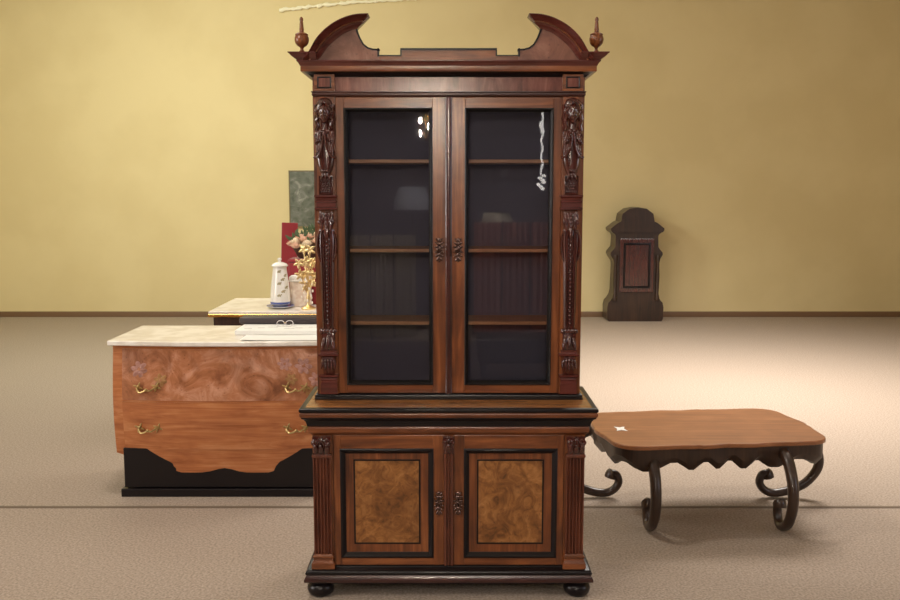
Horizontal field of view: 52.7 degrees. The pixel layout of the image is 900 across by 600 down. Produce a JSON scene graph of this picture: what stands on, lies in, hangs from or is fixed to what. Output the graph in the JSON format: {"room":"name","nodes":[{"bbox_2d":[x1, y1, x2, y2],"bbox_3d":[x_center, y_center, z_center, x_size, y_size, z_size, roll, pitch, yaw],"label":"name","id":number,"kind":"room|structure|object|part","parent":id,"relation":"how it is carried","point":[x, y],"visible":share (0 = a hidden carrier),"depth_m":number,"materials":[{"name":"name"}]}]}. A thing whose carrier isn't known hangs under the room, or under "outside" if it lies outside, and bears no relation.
{"room":"furniture showroom","nodes":[
{"label":"furniture showroom","id":0,"kind":"room"},
{"bbox_2d":[293,247,314,258],"bbox_3d":[-1.100,-0.376,7.236,0.305,0.085,0.183,0,7,0],"label":"basket","id":1,"kind":"object","parent":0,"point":[300,254],"depth_m":7.17,"materials":[{"name":"brown metal"}]},
{"bbox_2d":[0,0,899,310],"bbox_3d":[0.000,-2.143,13.235,15.200,4.800,0.150,0,7,0],"label":"wall","id":2,"kind":"structure","parent":0,"point":[148,148],"depth_m":13.14,"materials":[{"name":"yellow paint"}]},
{"bbox_2d":[288,170,314,226],"bbox_3d":[-1.960,-1.469,13.216,0.756,0.821,0.039,0,7,0],"label":"painting","id":3,"kind":"object","parent":2,"relation":"attached to","point":[301,182],"visible":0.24,"depth_m":13.20,"materials":[{"name":"green"}]},
{"bbox_2d":[279,0,416,11],"bbox_3d":[-1.442,-4.188,12.886,1.957,0.216,0.063,0,7,0],"label":"garland","id":4,"kind":"object","parent":2,"relation":"attached to","point":[347,2],"visible":1,"depth_m":12.87,"materials":[{"name":"beige"}]},
{"bbox_2d":[0,311,899,316],"bbox_3d":[0.000,0.210,13.431,15.200,0.080,0.016,0,7,0],"label":"baseboard","id":5,"kind":"structure","parent":2,"relation":"attached to","point":[2,313],"depth_m":13.43,"materials":[{"name":"brown wood"}]},
{"bbox_2d":[0,317,899,599],"bbox_3d":[0.000,1.405,4.215,15.600,0.120,19.000,0,7,0],"label":"floor","id":6,"kind":"structure","parent":0,"point":[839,377],"depth_m":5.49,"materials":[{"name":"beige carpet"}]},
{"bbox_2d":[107,326,317,496],"bbox_3d":[-1.360,0.683,5.736,1.360,0.955,0.689,0,7,0],"label":"marquetry commode","id":7,"kind":"object","parent":6,"relation":"on","point":[200,411],"visible":0.93,"depth_m":5.43,"materials":[{"name":"brown wood"}]},
{"bbox_3d":[-1.800,0.522,5.389,0.169,0.064,0.039,0,7,0],"label":"handle","id":8,"kind":"part","parent":7,"relation":"part of","materials":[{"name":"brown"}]},
{"bbox_3d":[-1.800,0.767,5.419,0.169,0.064,0.039,0,7,0],"label":"handle","id":9,"kind":"part","parent":7,"relation":"part of","materials":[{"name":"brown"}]},
{"bbox_3d":[-1.350,0.751,5.452,1.220,0.288,0.084,0,7,0],"label":"drawer","id":10,"kind":"part","parent":7,"relation":"part of","materials":[{"name":"brown wood"}]},
{"bbox_3d":[-1.350,0.444,5.424,1.220,0.305,0.098,0,7,0],"label":"drawer","id":11,"kind":"part","parent":7,"relation":"part of","materials":[{"name":"brown wood"}]},
{"bbox_2d":[235,324,316,334],"bbox_3d":[-1.055,0.181,5.782,0.550,0.029,0.340,0,7,0],"label":"paper pad","id":12,"kind":"object","parent":7,"relation":"on","point":[246,329],"visible":0.66,"depth_m":5.65,"materials":[{"name":"white paper"}]},
{"bbox_2d":[239,315,316,323],"bbox_3d":[-1.080,0.126,5.931,0.560,0.044,0.150,0,7,0],"label":"leather folio","id":13,"kind":"object","parent":12,"relation":"on","point":[246,319],"visible":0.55,"depth_m":5.86,"materials":[{"name":"grey leather"}]},
{"bbox_2d":[276,320,293,326],"bbox_3d":[-1.045,0.145,5.790,0.108,0.040,0.081,0,7,0],"label":"eyeglasses","id":14,"kind":"object","parent":12,"relation":"on","point":[279,320],"visible":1,"depth_m":5.76,"materials":[{"name":"white metal"}]},
{"bbox_2d":[240,335,316,339],"bbox_3d":[-1.020,0.226,5.495,0.460,0.006,0.190,0,7,-2],"label":"paper sheet","id":15,"kind":"object","parent":7,"relation":"on","point":[246,337],"visible":0.95,"depth_m":5.50,"materials":[{"name":"white paper"}]},
{"bbox_3d":[-0.915,0.767,5.419,0.169,0.064,0.039,0,7,0],"label":"handle","id":16,"kind":"part","parent":7,"relation":"part of","materials":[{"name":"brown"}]},
{"bbox_3d":[-0.915,0.522,5.390,0.169,0.064,0.039,0,7,0],"label":"handle","id":17,"kind":"part","parent":7,"relation":"part of","materials":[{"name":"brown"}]},
{"bbox_2d":[208,298,315,325],"bbox_3d":[-1.300,0.506,7.248,1.010,0.950,0.865,0,7,0],"label":"console table","id":18,"kind":"object","parent":6,"relation":"on","point":[229,313],"visible":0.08,"depth_m":6.81,"materials":[{"name":"stone"}]},
{"bbox_3d":[-1.300,0.067,7.196,1.010,0.025,0.865,0,7,0],"label":"gilt moulding","id":19,"kind":"part","parent":18,"relation":"part of","materials":[{"name":"gold metal"}]},
{"bbox_2d":[267,304,293,308],"bbox_3d":[-1.300,0.050,6.975,0.213,0.020,0.213,0,7,0],"label":"saucer","id":20,"kind":"object","parent":18,"relation":"on","point":[269,305],"visible":0.83,"depth_m":6.91,"materials":[{"name":"white ceramic"}]},
{"bbox_2d":[270,258,290,305],"bbox_3d":[-1.300,-0.140,6.952,0.155,0.367,0.155,0,7,0],"label":"jar","id":21,"kind":"object","parent":20,"relation":"on","point":[280,290],"visible":1,"depth_m":6.90,"materials":[{"name":"white ceramic"}]},
{"bbox_3d":[-1.300,-0.290,6.934,0.128,0.065,0.128,0,7,0],"label":"lid","id":22,"kind":"part","parent":21,"relation":"part of","materials":[{"name":"white ceramic"}]},
{"bbox_2d":[281,222,297,280],"bbox_3d":[-1.324,-0.321,7.484,0.155,0.635,0.048,-2,7,-14],"label":"panel","id":23,"kind":"object","parent":18,"relation":"on","point":[287,252],"visible":0.49,"depth_m":7.45,"materials":[{"name":"red"}]},
{"bbox_2d":[289,275,311,306],"bbox_3d":[-1.165,-0.076,7.088,0.163,0.244,0.135,0,7,0],"label":"vase","id":24,"kind":"object","parent":18,"relation":"on","point":[296,292],"visible":0.53,"depth_m":7.03,"materials":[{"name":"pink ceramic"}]},
{"bbox_3d":[-1.165,-0.171,7.077,0.163,0.053,0.135,0,7,0],"label":"lid","id":25,"kind":"part","parent":24,"relation":"part of","materials":[{"name":"white fabric"}]},
{"bbox_2d":[288,257,315,303],"bbox_3d":[-1.120,-0.155,7.267,0.308,0.360,0.218,0,7,0],"label":"box","id":26,"kind":"object","parent":18,"relation":"on","point":[292,269],"visible":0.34,"depth_m":7.15,"materials":[{"name":"red fabric"}]},
{"bbox_2d":[285,223,314,258],"bbox_3d":[-1.094,-0.470,7.214,0.415,0.277,0.265,-1,7,-11],"label":"flowers","id":27,"kind":"object","parent":26,"relation":"on","point":[304,238],"visible":0.56,"depth_m":7.17,"materials":[{"name":"pink plant"}]},
{"bbox_3d":[-1.120,-0.320,7.248,0.308,0.028,0.218,0,7,0],"label":"lid","id":28,"kind":"part","parent":26,"relation":"part of","materials":[{"name":"red fabric"}]},
{"bbox_2d":[293,245,315,309],"bbox_3d":[-1.070,-0.175,6.882,0.213,0.489,0.153,0,7,0],"label":"ornament","id":29,"kind":"object","parent":18,"relation":"on","point":[301,274],"visible":0.94,"depth_m":6.87,"materials":[{"name":"gold metal"}]},
{"bbox_2d":[287,13,609,596],"bbox_3d":[-0.006,0.042,4.189,1.390,2.595,0.471,0,7,0],"label":"bookcase","id":30,"kind":"object","parent":6,"relation":"on","point":[448,417],"visible":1,"depth_m":4.11,"materials":[{"name":"brown wood"}]},
{"bbox_3d":[-0.554,-0.959,4.007,0.050,0.039,0.002,0,7,0],"label":"square panel","id":31,"kind":"part","parent":30,"relation":"part of","materials":[{"name":"brown wood"}]},
{"bbox_3d":[-0.554,-0.959,4.006,0.062,0.051,0.006,0,7,0],"label":"square moulding","id":32,"kind":"part","parent":30,"relation":"part of","materials":[{"name":"black wood"}]},
{"bbox_3d":[-0.553,-0.513,4.058,0.062,0.083,0.019,0,7,0],"label":"diaper panel","id":33,"kind":"part","parent":30,"relation":"part of","materials":[{"name":"brown wood"}]},
{"bbox_3d":[-0.553,-0.087,4.096,0.009,0.402,0.016,0,7,0],"label":"bead chain","id":34,"kind":"part","parent":30,"relation":"part of","materials":[{"name":"brown wood"}]},
{"bbox_3d":[-0.284,0.635,4.082,0.415,0.063,0.024,0,7,0],"label":"rail","id":35,"kind":"part","parent":30,"relation":"part of","materials":[{"name":"brown wood"}]},
{"bbox_3d":[-0.284,0.918,4.102,0.420,0.509,0.020,0,7,0],"label":"panel moulding","id":36,"kind":"part","parent":30,"relation":"part of","materials":[{"name":"black wood"}]},
{"bbox_3d":[-0.284,0.912,4.110,0.289,0.383,0.002,0,7,0],"label":"burl panel","id":37,"kind":"part","parent":30,"relation":"part of","materials":[{"name":"brown wood"}]},
{"bbox_3d":[-0.284,1.185,4.147,0.415,0.038,0.024,0,7,0],"label":"rail","id":38,"kind":"part","parent":30,"relation":"part of","materials":[{"name":"brown wood"}]},
{"bbox_3d":[-0.276,-0.877,4.045,0.392,0.049,0.028,0,7,0],"label":"rail","id":39,"kind":"part","parent":30,"relation":"part of","materials":[{"name":"brown wood"}]},
{"bbox_3d":[-0.276,0.407,4.197,0.392,0.040,0.028,0,7,0],"label":"rail","id":40,"kind":"part","parent":30,"relation":"part of","materials":[{"name":"brown wood"}]},
{"bbox_3d":[-0.006,1.203,4.334,1.296,0.035,0.457,0,7,0],"label":"plinth moulding","id":41,"kind":"part","parent":30,"relation":"part of","materials":[{"name":"black wood"}]},
{"bbox_3d":[-0.006,-1.062,4.002,0.620,0.022,0.018,0,7,0],"label":"pediment rail","id":42,"kind":"part","parent":30,"relation":"part of","materials":[{"name":"brown wood"}]},
{"bbox_3d":[-0.006,-0.928,4.160,1.216,0.026,0.298,0,7,0],"label":"frieze moulding","id":43,"kind":"part","parent":30,"relation":"part of","materials":[{"name":"brown wood"}]},
{"bbox_3d":[-0.006,0.557,4.267,1.258,0.042,0.438,0,7,0],"label":"moulding","id":44,"kind":"part","parent":30,"relation":"part of","materials":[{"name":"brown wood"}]},
{"bbox_3d":[-0.006,-0.273,4.378,1.170,1.350,0.016,0,7,0],"label":"panel","id":45,"kind":"part","parent":30,"relation":"part of","materials":[{"name":"grey"}]},
{"bbox_3d":[-0.006,0.427,4.324,1.234,0.030,0.294,0,7,0],"label":"moulding","id":46,"kind":"part","parent":30,"relation":"part of","materials":[{"name":"black wood"}]},
{"bbox_3d":[-0.006,0.094,4.304,1.166,0.016,0.214,0,7,0],"label":"shelf","id":47,"kind":"part","parent":30,"relation":"part of","materials":[{"name":"brown wood"}]},
{"bbox_3d":[-0.006,-0.239,4.265,1.166,0.016,0.214,0,7,0],"label":"shelf","id":48,"kind":"part","parent":30,"relation":"part of","materials":[{"name":"brown wood"}]},
{"bbox_3d":[-0.006,-0.640,4.217,1.166,0.016,0.214,0,7,0],"label":"shelf","id":49,"kind":"part","parent":30,"relation":"part of","materials":[{"name":"brown wood"}]},
{"bbox_3d":[0.264,0.407,4.197,0.392,0.040,0.028,0,7,0],"label":"rail","id":50,"kind":"part","parent":30,"relation":"part of","materials":[{"name":"brown wood"}]},
{"bbox_3d":[0.264,-0.877,4.045,0.392,0.049,0.028,0,7,0],"label":"rail","id":51,"kind":"part","parent":30,"relation":"part of","materials":[{"name":"brown wood"}]},
{"bbox_3d":[0.272,1.185,4.147,0.415,0.038,0.024,0,7,0],"label":"rail","id":52,"kind":"part","parent":30,"relation":"part of","materials":[{"name":"brown wood"}]},
{"bbox_3d":[0.272,0.912,4.110,0.289,0.383,0.002,0,7,0],"label":"burl panel","id":53,"kind":"part","parent":30,"relation":"part of","materials":[{"name":"brown wood"}]},
{"bbox_3d":[0.272,0.635,4.082,0.415,0.063,0.024,0,7,0],"label":"rail","id":54,"kind":"part","parent":30,"relation":"part of","materials":[{"name":"brown wood"}]},
{"bbox_3d":[0.272,0.918,4.102,0.420,0.509,0.020,0,7,0],"label":"panel moulding","id":55,"kind":"part","parent":30,"relation":"part of","materials":[{"name":"black wood"}]},
{"bbox_3d":[0.541,-0.087,4.096,0.009,0.402,0.016,0,7,0],"label":"bead chain","id":56,"kind":"part","parent":30,"relation":"part of","materials":[{"name":"brown wood"}]},
{"bbox_3d":[0.541,-0.513,4.058,0.062,0.083,0.019,0,7,0],"label":"diaper panel","id":57,"kind":"part","parent":30,"relation":"part of","materials":[{"name":"brown wood"}]},
{"bbox_3d":[0.542,-0.959,4.007,0.050,0.039,0.002,0,7,0],"label":"square panel","id":58,"kind":"part","parent":30,"relation":"part of","materials":[{"name":"brown wood"}]},
{"bbox_3d":[0.542,-0.959,4.006,0.062,0.051,0.006,0,7,0],"label":"square moulding","id":59,"kind":"part","parent":30,"relation":"part of","materials":[{"name":"black wood"}]},
{"bbox_2d":[0,506,899,507],"bbox_3d":[0.000,1.212,5.320,15.200,0.004,0.030,0,7,0],"label":"trim","id":60,"kind":"structure","parent":6,"relation":"on","point":[0,506],"depth_m":5.31,"materials":[{"name":"brown carpet"}]},
{"bbox_2d":[603,207,663,320],"bbox_3d":[2.640,-0.521,13.057,0.800,1.620,0.465,0,7,0],"label":"tall cabinet","id":61,"kind":"object","parent":6,"relation":"on","point":[634,254],"visible":1,"depth_m":12.86,"materials":[{"name":"brown wood"}]},
{"bbox_3d":[2.640,-0.488,12.860,0.480,0.760,0.025,0,7,0],"label":"cupboard door","id":62,"kind":"part","parent":61,"relation":"part of","materials":[{"name":"brown wood"}]},
{"bbox_3d":[2.640,-0.485,12.840,0.380,0.640,0.016,0,7,0],"label":"door moulding","id":63,"kind":"part","parent":61,"relation":"part of","materials":[{"name":"black wood"}]},
{"bbox_2d":[584,408,825,530],"bbox_3d":[1.440,0.973,5.199,1.610,0.496,0.934,0,7,0],"label":"table","id":64,"kind":"object","parent":6,"relation":"on","point":[653,440],"visible":0.95,"depth_m":4.96,"materials":[{"name":"brown wood"}]},
{"bbox_3d":[0.837,0.958,5.461,0.404,0.464,0.072,0,7,0],"label":"scroll leg","id":65,"kind":"part","parent":64,"relation":"part of","materials":[{"name":"brown wood"}]},
{"bbox_2d":[615,427,626,430],"bbox_3d":[0.965,0.728,5.142,0.061,0.002,0.092,0,7,0],"label":"paper tag","id":66,"kind":"object","parent":64,"relation":"on","point":[618,428],"visible":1,"depth_m":5.14,"materials":[{"name":"white paper"}]},
{"bbox_3d":[1.080,1.028,4.871,0.072,0.462,0.270,0,7,0],"label":"scroll leg","id":67,"kind":"part","parent":64,"relation":"part of","materials":[{"name":"brown wood"}]},
{"bbox_3d":[1.800,1.028,4.871,0.072,0.462,0.270,0,7,0],"label":"scroll leg","id":68,"kind":"part","parent":64,"relation":"part of","materials":[{"name":"brown wood"}]},
{"bbox_3d":[2.043,0.958,5.461,0.404,0.464,0.072,0,7,0],"label":"scroll leg","id":69,"kind":"part","parent":64,"relation":"part of","materials":[{"name":"brown wood"}]}
]}

